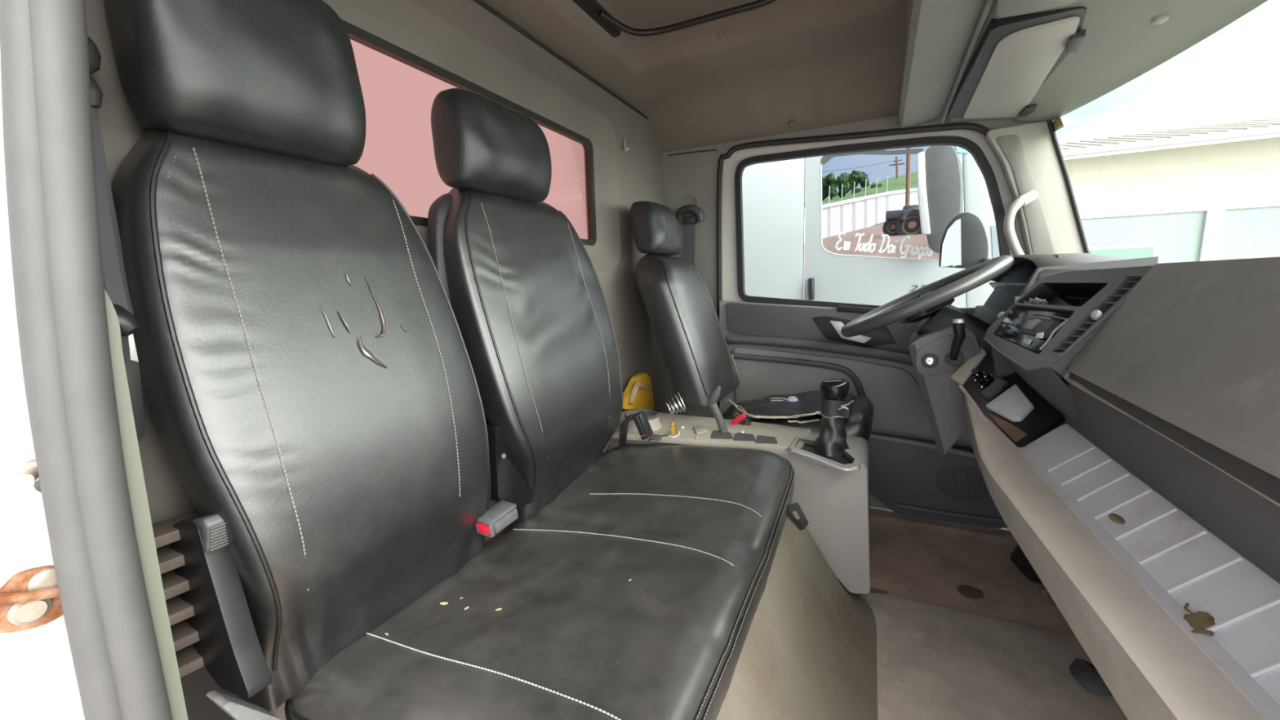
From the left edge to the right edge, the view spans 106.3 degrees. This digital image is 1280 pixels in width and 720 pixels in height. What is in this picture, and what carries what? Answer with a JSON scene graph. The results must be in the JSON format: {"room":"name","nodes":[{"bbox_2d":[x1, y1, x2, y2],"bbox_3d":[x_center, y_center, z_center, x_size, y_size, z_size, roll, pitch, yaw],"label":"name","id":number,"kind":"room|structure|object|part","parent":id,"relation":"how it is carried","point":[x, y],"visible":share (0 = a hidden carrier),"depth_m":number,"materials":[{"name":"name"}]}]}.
{"room":"truck cab interior","nodes":[
{"label":"truck cab interior","id":0,"kind":"room"},
{"bbox_2d":[0,57,84,719],"bbox_3d":[-0.662,0.159,0.395,0.380,2.000,0.230,3,10,26],"label":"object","id":1,"kind":"structure","parent":0,"point":[38,680],"depth_m":0.36,"materials":[{"name":"white paint"}]},
{"bbox_2d":[17,458,41,493],"bbox_3d":[-0.446,0.089,0.356,0.017,0.028,0.037,-9,11,-38],"label":"stud","id":2,"kind":"object","parent":1,"relation":"attached to","point":[28,473],"visible":0.44,"depth_m":0.35,"materials":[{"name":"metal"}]},
{"bbox_2d":[33,480,41,493],"bbox_3d":[-0.452,0.095,0.368,0.006,0.014,0.014,3,10,26],"label":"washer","id":3,"kind":"object","parent":2,"relation":"in","point":[37,484],"depth_m":0.36,"materials":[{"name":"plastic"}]},
{"bbox_2d":[0,565,63,633],"bbox_3d":[-0.455,0.181,0.358,0.017,0.045,0.046,3,10,26],"label":"sign","id":4,"kind":"object","parent":1,"relation":"in","point":[29,599],"depth_m":0.36,"materials":[{"name":"metal"}]},
{"bbox_2d":[0,0,123,719],"bbox_3d":[-0.416,0.009,0.359,0.025,0.805,0.078,3,10,26],"label":"trim","id":5,"kind":"structure","parent":1,"relation":"attached to","point":[99,697],"depth_m":0.34,"materials":[{"name":"grey rubber"}]},
{"bbox_2d":[27,0,173,719],"bbox_3d":[-0.404,0.046,0.374,0.030,0.895,0.073,3,10,26],"label":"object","id":6,"kind":"structure","parent":1,"relation":"attached to","point":[58,28],"depth_m":0.35,"materials":[{"name":"grey rubber"}]},
{"bbox_2d":[87,35,145,440],"bbox_3d":[-0.579,-0.128,0.519,0.038,0.463,0.126,-9,11,-39],"label":"belt","id":7,"kind":"object","parent":1,"relation":"hanging from","point":[115,283],"visible":0.45,"depth_m":0.52,"materials":[{"name":"grey fabric"}]},
{"bbox_3d":[-0.542,-0.013,0.512,0.003,0.031,0.006,3,10,26],"label":"tongue plate","id":8,"kind":"part","parent":7,"relation":"part of","materials":[{"name":"silver metal"}]},
{"bbox_2d":[104,288,188,719],"bbox_3d":[-0.407,0.183,0.395,0.008,0.525,0.025,3,10,26],"label":"trim","id":9,"kind":"structure","parent":1,"relation":"attached to","point":[133,465],"depth_m":0.39,"materials":[{"name":"grey plastic"}]},
{"bbox_2d":[85,0,666,719],"bbox_3d":[-0.316,-0.098,1.331,0.068,1.640,2.010,3,10,26],"label":"wall","id":10,"kind":"structure","parent":0,"point":[468,39],"depth_m":1.26,"materials":[{"name":"grey plastic"}]},
{"bbox_2d":[103,0,795,719],"bbox_3d":[-0.128,-0.019,0.892,0.713,1.081,1.151,3,10,26],"label":"bench","id":11,"kind":"object","parent":10,"relation":"attached to","point":[319,380],"visible":0.99,"depth_m":0.69,"materials":[{"name":"black leather"}]},
{"bbox_3d":[-0.365,0.350,0.463,0.030,0.103,0.061,3,10,26],"label":"seat rail","id":12,"kind":"part","parent":11,"relation":"part of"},
{"bbox_3d":[-0.457,0.066,0.763,0.231,0.778,0.460,3,10,26],"label":"backrest","id":13,"kind":"part","parent":11,"relation":"part of","materials":[{"name":"black leather"}]},
{"bbox_2d":[475,500,518,537],"bbox_3d":[-0.286,0.317,0.962,0.042,0.041,0.076,4,10,31],"label":"belt buckle","id":14,"kind":"object","parent":11,"relation":"on","point":[500,515],"visible":1,"depth_m":0.94,"materials":[{"name":"grey"}]},
{"bbox_3d":[-0.232,-0.013,1.209,0.220,0.785,0.518,3,10,26],"label":"backrest","id":15,"kind":"part","parent":11,"relation":"part of","materials":[{"name":"black leather"}]},
{"bbox_2d":[288,443,794,719],"bbox_3d":[-0.050,0.399,0.996,0.604,0.218,1.017,3,10,26],"label":"cushion","id":16,"kind":"object","parent":11,"relation":"on","point":[696,531],"depth_m":0.77,"materials":[{"name":"black leather"}]},
{"bbox_2d":[617,410,653,448],"bbox_3d":[-0.013,0.203,1.396,0.097,0.109,0.042,1,9,18],"label":"belt buckle","id":17,"kind":"object","parent":11,"relation":"on","point":[640,419],"visible":1,"depth_m":1.38,"materials":[{"name":"black plastic"}]},
{"bbox_2d":[340,18,596,245],"bbox_3d":[-0.360,-0.492,1.221,0.018,0.342,0.912,3,10,26],"label":"window","id":18,"kind":"structure","parent":10,"relation":"in","point":[355,33],"depth_m":1.11,"materials":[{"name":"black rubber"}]},
{"bbox_3d":[-0.338,-0.099,1.342,0.020,1.640,2.010,3,10,26],"label":"panel","id":19,"kind":"part","parent":10,"relation":"part of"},
{"bbox_2d":[623,137,629,151],"bbox_3d":[-0.052,-0.776,1.728,0.021,0.052,0.040,-4,9,-16],"label":"coat hook","id":20,"kind":"object","parent":10,"relation":"attached to","point":[626,148],"visible":1,"depth_m":1.72,"materials":[{"name":"plastic"}]},
{"bbox_2d":[480,0,907,152],"bbox_3d":[0.054,-0.852,1.014,0.943,0.294,2.200,3,10,26],"label":"ceiling","id":21,"kind":"structure","parent":0,"point":[778,67],"depth_m":1.50,"materials":[{"name":"fabric"}]},
{"bbox_2d":[572,0,776,37],"bbox_3d":[0.032,-0.888,0.940,0.665,0.080,0.800,3,10,26],"label":"roof hatch","id":22,"kind":"object","parent":21,"relation":"attached to","point":[593,8],"visible":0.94,"depth_m":1.28,"materials":[{"name":"black plastic"}]},
{"bbox_2d":[897,0,1267,128],"bbox_3d":[0.733,-0.741,0.668,0.594,0.302,1.870,3,10,26],"label":"console","id":23,"kind":"object","parent":21,"relation":"attached to","point":[1124,40],"visible":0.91,"depth_m":1.03,"materials":[{"name":"plastic"}]},
{"bbox_2d":[947,6,1086,118],"bbox_3d":[0.946,-0.725,1.214,0.231,0.062,0.709,3,10,26],"label":"sun visor","id":24,"kind":"object","parent":23,"relation":"on","point":[1015,55],"visible":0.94,"depth_m":1.10,"materials":[{"name":"plastic"}]},
{"bbox_3d":[0.667,-0.641,0.804,0.121,0.020,0.249,6,11,39],"label":"storage lid","id":25,"kind":"part","parent":23,"relation":"part of","materials":[{"name":"plastic"}]},
{"bbox_2d":[662,115,1066,534],"bbox_3d":[0.774,-0.144,1.824,1.540,1.520,0.045,3,10,26],"label":"wall","id":26,"kind":"structure","parent":0,"point":[697,171],"depth_m":1.96,"materials":[{"name":"grey plastic"}]},
{"bbox_2d":[675,195,703,266],"bbox_3d":[0.211,-0.371,2.024,0.125,0.633,0.055,3,10,26],"label":"belt","id":27,"kind":"object","parent":26,"relation":"attached to","point":[690,221],"visible":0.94,"depth_m":2.00,"materials":[{"name":"grey fabric"}]},
{"bbox_2d":[719,129,1026,528],"bbox_3d":[0.826,-0.133,1.763,1.172,1.415,0.156,3,10,26],"label":"door","id":28,"kind":"structure","parent":26,"relation":"in","point":[777,345],"depth_m":1.76,"materials":[{"name":"grey plastic"}]},
{"bbox_3d":[0.779,-0.100,1.793,0.926,0.239,0.030,3,10,26],"label":"panel","id":29,"kind":"part","parent":28,"relation":"part of","materials":[{"name":"plastic"}]},
{"bbox_3d":[0.756,0.134,1.848,0.806,0.347,0.030,3,10,26],"label":"panel","id":30,"kind":"part","parent":28,"relation":"part of","materials":[{"name":"plastic"}]},
{"bbox_3d":[0.774,-0.104,1.767,0.141,0.080,0.010,3,10,26],"label":"handle","id":31,"kind":"part","parent":28,"relation":"part of","materials":[{"name":"silver metal"}]},
{"bbox_3d":[0.960,-0.157,1.688,0.498,0.070,0.030,3,10,26],"label":"sill trim","id":32,"kind":"part","parent":28,"relation":"part of","materials":[{"name":"black plastic"}]},
{"bbox_3d":[0.840,0.169,1.839,1.088,0.795,0.045,3,10,26],"label":"panel","id":33,"kind":"part","parent":28,"relation":"part of","materials":[{"name":"plastic"}]},
{"bbox_2d":[936,465,987,502],"bbox_3d":[1.107,0.422,1.643,0.156,0.122,0.003,3,10,26],"label":"speaker grille","id":34,"kind":"object","parent":28,"relation":"attached to","point":[954,483],"depth_m":1.65,"materials":[{"name":"black plastic"}]},
{"bbox_2d":[938,212,991,268],"bbox_3d":[1.214,-0.422,1.750,0.194,0.243,0.266,3,10,26],"label":"mirror","id":35,"kind":"object","parent":28,"relation":"attached to","point":[964,244],"visible":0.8,"depth_m":1.80,"materials":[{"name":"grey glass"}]},
{"bbox_2d":[982,257,991,262],"bbox_3d":[1.260,-0.334,1.710,0.040,0.078,0.210,1,9,18],"label":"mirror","id":36,"kind":"object","parent":35,"relation":"attached to","point":[984,259],"depth_m":1.77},
{"bbox_2d":[1003,190,1038,255],"bbox_3d":[1.203,-0.396,1.503,0.124,0.265,0.053,-3,9,-7],"label":"handle","id":37,"kind":"object","parent":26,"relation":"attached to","point":[1030,196],"visible":0.72,"depth_m":1.49,"materials":[{"name":"plastic"}]},
{"bbox_3d":[1.203,-0.502,1.494,0.061,0.053,0.035,-4,9,-13],"label":"handle mount","id":38,"kind":"part","parent":37,"relation":"part of","materials":[{"name":"plastic"}]},
{"bbox_2d":[984,120,1089,254],"bbox_3d":[1.250,-0.482,1.512,0.295,0.500,0.058,3,10,26],"label":"trim","id":39,"kind":"structure","parent":26,"relation":"attached to","point":[1029,156],"depth_m":1.49,"materials":[{"name":"plastic"}]},
{"bbox_2d":[835,511,1075,636],"bbox_3d":[0.446,0.754,1.058,1.700,0.040,2.100,3,10,26],"label":"floor","id":40,"kind":"structure","parent":0,"point":[926,562],"depth_m":1.49,"materials":[{"name":"brown carpet"}]},
{"bbox_2d":[151,510,244,719],"bbox_3d":[-0.588,0.508,0.660,0.100,0.624,0.140,3,10,26],"label":"air vent","id":41,"kind":"object","parent":40,"relation":"on","point":[197,682],"visible":0.03,"depth_m":0.60,"materials":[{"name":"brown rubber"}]},
{"bbox_2d":[630,200,874,441],"bbox_3d":[0.393,0.035,1.703,0.802,1.185,0.453,3,10,26],"label":"seat","id":42,"kind":"object","parent":40,"relation":"on","point":[683,317],"visible":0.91,"depth_m":1.62,"materials":[{"name":"black leather"}]},
{"bbox_3d":[0.186,-0.134,1.782,0.301,0.505,0.410,3,10,26],"label":"backrest","id":43,"kind":"part","parent":42,"relation":"part of","materials":[{"name":"black leather"}]},
{"bbox_2d":[722,395,874,441],"bbox_3d":[0.528,0.205,1.667,0.508,0.159,0.415,3,10,26],"label":"cushion","id":44,"kind":"object","parent":42,"relation":"on","point":[803,411],"depth_m":1.55,"materials":[{"name":"black leather"}]},
{"bbox_2d":[716,502,887,719],"bbox_3d":[0.183,0.479,1.035,0.665,0.519,1.050,3,10,26],"label":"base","id":45,"kind":"object","parent":40,"relation":"on","point":[809,651],"visible":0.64,"depth_m":0.95,"materials":[{"name":"beige plastic"}]},
{"bbox_2d":[603,408,871,593],"bbox_3d":[0.250,0.387,1.446,0.817,0.424,0.336,3,10,26],"label":"console","id":46,"kind":"object","parent":45,"relation":"on","point":[834,500],"visible":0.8,"depth_m":1.28,"materials":[{"name":"plastic"}]},
{"bbox_2d":[622,373,653,408],"bbox_3d":[-0.003,0.137,1.810,0.052,0.159,0.252,3,10,26],"label":"bag","id":47,"kind":"object","parent":46,"relation":"on","point":[637,394],"visible":0.9,"depth_m":1.80,"materials":[{"name":"fabric"}]},
{"bbox_2d":[647,434,669,440],"bbox_3d":[0.052,0.223,1.401,0.033,0.012,0.080,5,11,35],"label":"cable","id":48,"kind":"object","parent":46,"relation":"on","point":[654,437],"visible":0.99,"depth_m":1.39,"materials":[{"name":"black rubber"}]},
{"bbox_2d":[665,392,685,437],"bbox_3d":[0.103,0.160,1.427,0.063,0.126,0.063,-6,10,-29],"label":"hose","id":49,"kind":"object","parent":46,"relation":"on","point":[673,428],"visible":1,"depth_m":1.43,"materials":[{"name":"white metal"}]},
{"bbox_2d":[612,409,810,449],"bbox_3d":[0.179,0.222,1.486,0.639,0.020,0.276,3,10,26],"label":"console shelf","id":50,"kind":"object","parent":46,"relation":"attached to","point":[759,436],"depth_m":1.43,"materials":[{"name":"beige plastic"}]},
{"bbox_2d":[706,386,728,432],"bbox_3d":[0.235,0.157,1.443,0.070,0.162,0.030,3,10,26],"label":"lever","id":51,"kind":"object","parent":46,"relation":"on","point":[714,395],"visible":0.91,"depth_m":1.44,"materials":[{"name":"grey plastic"}]},
{"bbox_3d":[0.240,0.182,1.448,0.064,0.109,0.025,3,10,26],"label":"stem","id":52,"kind":"part","parent":51,"relation":"part of","materials":[{"name":"grey plastic"}]},
{"bbox_2d":[730,409,751,425],"bbox_3d":[0.321,0.186,1.522,0.064,0.050,0.036,3,10,26],"label":"belt buckle","id":53,"kind":"object","parent":46,"relation":"on","point":[742,418],"visible":0.91,"depth_m":1.51,"materials":[{"name":"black plastic"}]},
{"bbox_3d":[0.444,0.248,1.185,0.032,0.008,0.173,-9,11,-39],"label":"silver trim","id":54,"kind":"part","parent":46,"relation":"part of","materials":[{"name":"grey plastic"}]},
{"bbox_2d":[813,378,849,468],"bbox_3d":[0.507,0.161,1.271,0.104,0.226,0.100,-9,11,-38],"label":"lever","id":55,"kind":"object","parent":46,"relation":"on","point":[831,441],"visible":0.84,"depth_m":1.24,"materials":[{"name":"black leather"}]},
{"bbox_3d":[0.509,0.080,1.257,0.072,0.060,0.068,3,10,26],"label":"knob","id":56,"kind":"part","parent":55,"relation":"part of","materials":[{"name":"black plastic"}]},
{"bbox_3d":[0.520,0.123,1.228,0.025,0.013,0.009,3,10,26],"label":"shift button cord","id":57,"kind":"part","parent":55,"relation":"part of","materials":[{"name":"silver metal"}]},
{"bbox_2d":[956,584,983,599],"bbox_3d":[0.952,0.669,1.385,0.066,0.001,0.068,3,10,26],"label":"stain","id":58,"kind":"object","parent":40,"relation":"on","point":[968,591],"depth_m":1.38,"materials":[{"name":"brown"}]},
{"bbox_2d":[857,592,1128,719],"bbox_3d":[0.660,0.767,0.779,0.669,0.009,1.130,3,10,26],"label":"floor mat","id":59,"kind":"object","parent":40,"relation":"on","point":[934,662],"visible":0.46,"depth_m":1.10,"materials":[{"name":"rubber"}]},
{"bbox_2d":[1069,657,1111,696],"bbox_3d":[0.998,0.695,1.062,0.070,0.029,0.100,3,10,26],"label":"rag","id":60,"kind":"object","parent":59,"relation":"on","point":[1086,673],"visible":0.83,"depth_m":1.05,"materials":[{"name":"grey fabric"}]},
{"bbox_2d":[1009,544,1042,584],"bbox_3d":[1.249,0.420,1.403,0.200,0.469,0.153,1,9,14],"label":"pedal","id":61,"kind":"object","parent":40,"relation":"on","point":[1018,557],"visible":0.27,"depth_m":1.46,"materials":[{"name":"black plastic"}]},
{"bbox_2d":[1037,587,1056,605],"bbox_3d":[1.132,0.654,1.315,0.044,0.030,0.066,1,9,15],"label":"dry twig","id":62,"kind":"object","parent":40,"relation":"on","point":[1043,591],"visible":0.55,"depth_m":1.33,"materials":[{"name":"brown plant"}]},
{"bbox_3d":[1.047,0.357,0.710,0.090,0.860,1.870,3,10,26],"label":"wall","id":63,"kind":"structure","parent":0,"visible":0},
{"bbox_2d":[964,256,1279,719],"bbox_3d":[0.889,0.115,0.742,0.566,0.576,1.820,3,10,26],"label":"dashboard","id":64,"kind":"object","parent":63,"relation":"attached to","point":[1169,402],"visible":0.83,"depth_m":0.53,"materials":[{"name":"grey plastic"}]},
{"bbox_2d":[907,304,991,455],"bbox_3d":[0.928,0.042,1.405,0.271,0.420,0.350,3,10,26],"label":"column","id":65,"kind":"structure","parent":64,"relation":"attached to","point":[944,341],"depth_m":1.32,"materials":[{"name":"plastic"}]},
{"bbox_2d":[840,255,1014,337],"bbox_3d":[0.830,-0.181,1.421,0.427,0.232,0.473,3,10,26],"label":"steering wheel","id":66,"kind":"object","parent":65,"relation":"attached to","point":[922,303],"visible":0.99,"depth_m":1.28,"materials":[{"name":"grey plastic"}]},
{"bbox_2d":[951,347,1065,447],"bbox_3d":[0.830,0.078,1.111,0.116,0.160,0.429,1,9,17],"label":"tray","id":67,"kind":"object","parent":64,"relation":"attached to","point":[1012,405],"visible":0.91,"depth_m":1.05,"materials":[{"name":"black plastic"}]},
{"bbox_2d":[971,368,979,374],"bbox_3d":[0.853,0.029,1.221,0.018,0.015,0.016,-2,9,-2],"label":"socket","id":68,"kind":"object","parent":67,"relation":"attached to","point":[974,371],"depth_m":1.22,"materials":[{"name":"black plastic"}]},
{"bbox_2d":[972,371,986,380],"bbox_3d":[0.845,0.040,1.195,0.028,0.022,0.029,3,10,26],"label":"socket","id":69,"kind":"object","parent":67,"relation":"attached to","point":[976,375],"depth_m":1.19,"materials":[{"name":"black plastic"}]},
{"bbox_2d":[977,378,990,387],"bbox_3d":[0.831,0.056,1.159,0.025,0.020,0.025,3,10,26],"label":"socket","id":70,"kind":"object","parent":67,"relation":"attached to","point":[984,383],"depth_m":1.15,"materials":[{"name":"black plastic"}]},
{"bbox_2d":[980,373,994,382],"bbox_3d":[0.844,0.045,1.167,0.026,0.021,0.027,3,10,26],"label":"socket","id":71,"kind":"object","parent":67,"relation":"attached to","point":[988,377],"depth_m":1.17,"materials":[{"name":"black plastic"}]},
{"bbox_3d":[0.809,0.092,1.033,0.073,0.060,0.108,-1,9,4],"label":"ashtray lid","id":72,"kind":"part","parent":67,"relation":"part of","materials":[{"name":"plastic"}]},
{"bbox_2d":[1014,296,1048,304],"bbox_3d":[0.844,-0.128,1.044,0.020,0.021,0.150,1,9,15],"label":"crumpled tissue","id":73,"kind":"object","parent":64,"relation":"in","point":[1037,300],"visible":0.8,"depth_m":1.01,"materials":[{"name":"white paper"}]},
{"bbox_2d":[993,307,1071,354],"bbox_3d":[0.779,-0.062,0.971,0.058,0.076,0.276,1,9,16],"label":"radio","id":74,"kind":"object","parent":64,"relation":"in","point":[1032,330],"visible":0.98,"depth_m":0.94,"materials":[{"name":"black plastic"}]},
{"bbox_3d":[0.755,-0.062,0.897,0.017,0.022,0.034,1,9,16],"label":"key panel","id":75,"kind":"part","parent":74,"relation":"part of","materials":[{"name":"grey plastic"}]},
{"bbox_2d":[973,253,1159,377],"bbox_3d":[1.089,-0.107,1.299,0.310,0.353,0.530,3,10,26],"label":"panel","id":76,"kind":"object","parent":64,"relation":"attached to","point":[1028,268],"visible":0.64,"depth_m":1.14,"materials":[{"name":"black plastic"}]},
{"bbox_2d":[991,253,1159,281],"bbox_3d":[1.120,-0.231,1.263,0.235,0.098,0.530,3,10,26],"label":"hood","id":77,"kind":"object","parent":76,"relation":"attached to","point":[1026,268],"depth_m":1.09,"materials":[{"name":"plastic"}]},
{"bbox_2d":[1054,280,1138,349],"bbox_3d":[0.757,-0.060,0.783,0.108,0.135,0.044,2,9,20],"label":"air vent","id":78,"kind":"object","parent":64,"relation":"attached to","point":[1095,315],"visible":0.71,"depth_m":0.78,"materials":[{"name":"black plastic"}]},
{"bbox_2d":[1107,513,1125,524],"bbox_3d":[0.590,0.196,0.594,0.014,0.008,0.025,3,10,26],"label":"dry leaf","id":79,"kind":"object","parent":64,"relation":"on","point":[1114,517],"visible":1,"depth_m":0.59,"materials":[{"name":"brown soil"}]},
{"bbox_2d":[1019,423,1279,719],"bbox_3d":[0.604,0.247,0.490,0.162,0.128,0.945,3,10,26],"label":"tray","id":80,"kind":"object","parent":64,"relation":"on","point":[1166,555],"depth_m":0.50,"materials":[{"name":"plastic"}]},
{"bbox_3d":[0.558,0.000,0.395,0.111,0.174,0.810,3,10,26],"label":"lid","id":81,"kind":"part","parent":64,"relation":"part of","materials":[{"name":"grey plastic"}]},
{"bbox_2d":[1183,602,1215,635],"bbox_3d":[0.529,0.249,0.457,0.020,0.021,0.045,3,10,26],"label":"dry leaf","id":82,"kind":"object","parent":64,"relation":"in","point":[1198,620],"visible":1,"depth_m":0.45,"materials":[{"name":"brown plant"}]},
{"bbox_3d":[1.044,0.099,0.656,0.420,1.377,1.870,3,10,26],"label":"window","id":83,"kind":"structure","parent":63,"relation":"in","visible":0},
{"bbox_2d":[1052,115,1064,131],"bbox_3d":[1.247,-0.707,1.437,0.005,0.054,0.144,3,10,26],"label":"windshield sticker","id":84,"kind":"object","parent":83,"relation":"attached to","point":[1058,123],"visible":0.82,"depth_m":1.42,"materials":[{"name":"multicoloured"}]},
{"bbox_2d":[1052,118,1061,128],"bbox_3d":[1.242,-0.705,1.433,0.001,0.035,0.096,3,10,26],"label":"print","id":85,"kind":"object","parent":84,"relation":"attached to","point":[1056,122],"depth_m":1.42,"materials":[{"name":"brown"}]},
{"label":"outside","id":86,"kind":"structure","parent":0,"visible":0},
{"bbox_2d":[822,163,963,204],"bbox_3d":[32.401,-24.183,63.945,36.916,17.639,81.000,3,10,26],"label":"hill","id":87,"kind":"structure","parent":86,"point":[894,184],"depth_m":52.32,"materials":[{"name":"green plant"}]},
{"bbox_2d":[822,173,849,200],"bbox_3d":[22.339,-19.695,55.589,3.499,3.519,2.879,3,10,26],"label":"tree","id":88,"kind":"object","parent":87,"relation":"on","point":[828,180],"visible":0.77,"depth_m":54.92,"materials":[{"name":"green plant"}]},
{"bbox_2d":[836,169,869,197],"bbox_3d":[25.776,-20.861,58.237,3.722,4.114,3.044,3,10,26],"label":"tree","id":89,"kind":"object","parent":87,"relation":"on","point":[856,176],"visible":0.55,"depth_m":57.43,"materials":[{"name":"green plant"}]},
{"bbox_2d":[854,182,882,193],"bbox_3d":[26.520,-19.317,55.852,3.077,2.331,1.862,3,10,26],"label":"tree","id":90,"kind":"object","parent":87,"relation":"on","point":[873,184],"visible":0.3,"depth_m":55.04,"materials":[{"name":"green plant"}]},
{"bbox_2d":[888,156,904,178],"bbox_3d":[38.507,-28.835,71.983,2.030,3.198,0.320,3,10,26],"label":"utility pole","id":91,"kind":"object","parent":87,"relation":"on","point":[896,160],"visible":0.91,"depth_m":71.87,"materials":[{"name":"brown wood"}]},
{"bbox_3d":[38.534,-28.834,71.970,0.564,3.198,0.320,3,10,26],"label":"post","id":92,"kind":"part","parent":91,"relation":"part of","materials":[{"name":"brown wood"}]},
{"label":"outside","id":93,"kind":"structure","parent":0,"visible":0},
{"bbox_2d":[822,161,888,172],"bbox_3d":[31.000,-29.039,72.622,12.362,1.333,4.649,3,10,26],"label":"wire","id":94,"kind":"object","parent":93,"point":[886,162],"visible":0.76,"depth_m":71.66,"materials":[{"name":"black metal"}]},
{"bbox_3d":[4.445,0.474,9.166,60.000,0.100,60.000,3,10,26],"label":"ground","id":95,"kind":"structure","parent":0,"visible":0},
{"bbox_2d":[742,145,999,307],"bbox_3d":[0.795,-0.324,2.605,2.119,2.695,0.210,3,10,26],"label":"truck","id":96,"kind":"object","parent":95,"relation":"on","point":[775,209],"visible":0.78,"depth_m":2.50,"materials":[{"name":"paint"}]},
{"bbox_3d":[0.388,-0.332,2.873,1.153,2.650,0.030,3,10,26],"label":"panel","id":97,"kind":"part","parent":96,"relation":"part of","materials":[{"name":"white paint"}]},
{"bbox_3d":[0.916,-0.380,2.568,0.034,0.116,0.038,3,10,26],"label":"door handle","id":98,"kind":"part","parent":96,"relation":"part of","materials":[{"name":"black plastic"}]},
{"bbox_3d":[1.272,-0.289,2.445,0.860,2.650,0.035,3,10,26],"label":"door panel","id":99,"kind":"part","parent":96,"relation":"part of","materials":[{"name":"white paint"}]},
{"bbox_3d":[1.298,-0.758,2.197,0.070,0.364,0.060,3,10,26],"label":"mirror frame","id":100,"kind":"part","parent":96,"relation":"part of","materials":[{"name":"silver metal"}]},
{"bbox_3d":[1.477,-0.973,2.204,0.052,0.054,0.003,3,10,26],"label":"blue plate","id":101,"kind":"part","parent":96,"relation":"part of","materials":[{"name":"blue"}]},
{"bbox_3d":[1.620,-0.272,2.272,0.344,2.650,0.030,3,10,26],"label":"panel","id":102,"kind":"part","parent":96,"relation":"part of","materials":[{"name":"white paint"}]},
{"bbox_2d":[1058,116,1279,262],"bbox_3d":[10.093,-2.069,8.846,7.000,4.673,2.057,3,10,26],"label":"building","id":103,"kind":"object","parent":95,"relation":"on","point":[1220,201],"visible":0.48,"depth_m":8.41,"materials":[{"name":"grey paint"}]},
{"bbox_3d":[8.884,-1.562,8.929,0.880,1.000,0.060,3,10,26],"label":"pane","id":104,"kind":"part","parent":103,"relation":"part of","materials":[{"name":"green"}]},
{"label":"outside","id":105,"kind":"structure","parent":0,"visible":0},
{"bbox_2d":[804,222,939,260],"bbox_3d":[11.436,-6.862,24.871,10.047,5.087,41.771,5,11,34],"label":"bank","id":106,"kind":"object","parent":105,"point":[919,240],"visible":0.11,"depth_m":14.18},
{"bbox_2d":[804,176,963,243],"bbox_3d":[16.801,-9.672,31.418,22.442,6.012,0.873,-7,11,-33],"label":"wall","id":107,"kind":"structure","parent":106,"relation":"on","point":[862,212],"depth_m":29.34,"materials":[{"name":"grey concrete"}]},
{"bbox_3d":[11.897,-8.116,28.429,10.383,4.119,0.274,-8,11,-35],"label":"wall panel","id":108,"kind":"part","parent":107,"relation":"part of","materials":[{"name":"white concrete"}]},
{"bbox_3d":[21.058,-11.377,34.060,12.123,3.442,0.350,-7,10,-31],"label":"wall panel","id":109,"kind":"part","parent":107,"relation":"part of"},
{"bbox_2d":[882,204,922,235],"bbox_3d":[9.550,-4.878,17.181,1.532,1.287,1.010,3,10,26],"label":"tractor","id":110,"kind":"object","parent":106,"relation":"on","point":[906,221],"visible":0.76,"depth_m":17.07,"materials":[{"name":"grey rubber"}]},
{"bbox_2d":[905,147,911,205],"bbox_3d":[14.089,-9.913,25.203,0.348,4.430,0.220,3,10,26],"label":"wooden pole","id":111,"kind":"object","parent":106,"relation":"on","point":[908,156],"visible":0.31,"depth_m":25.19,"materials":[{"name":"brown wood"}]}
]}

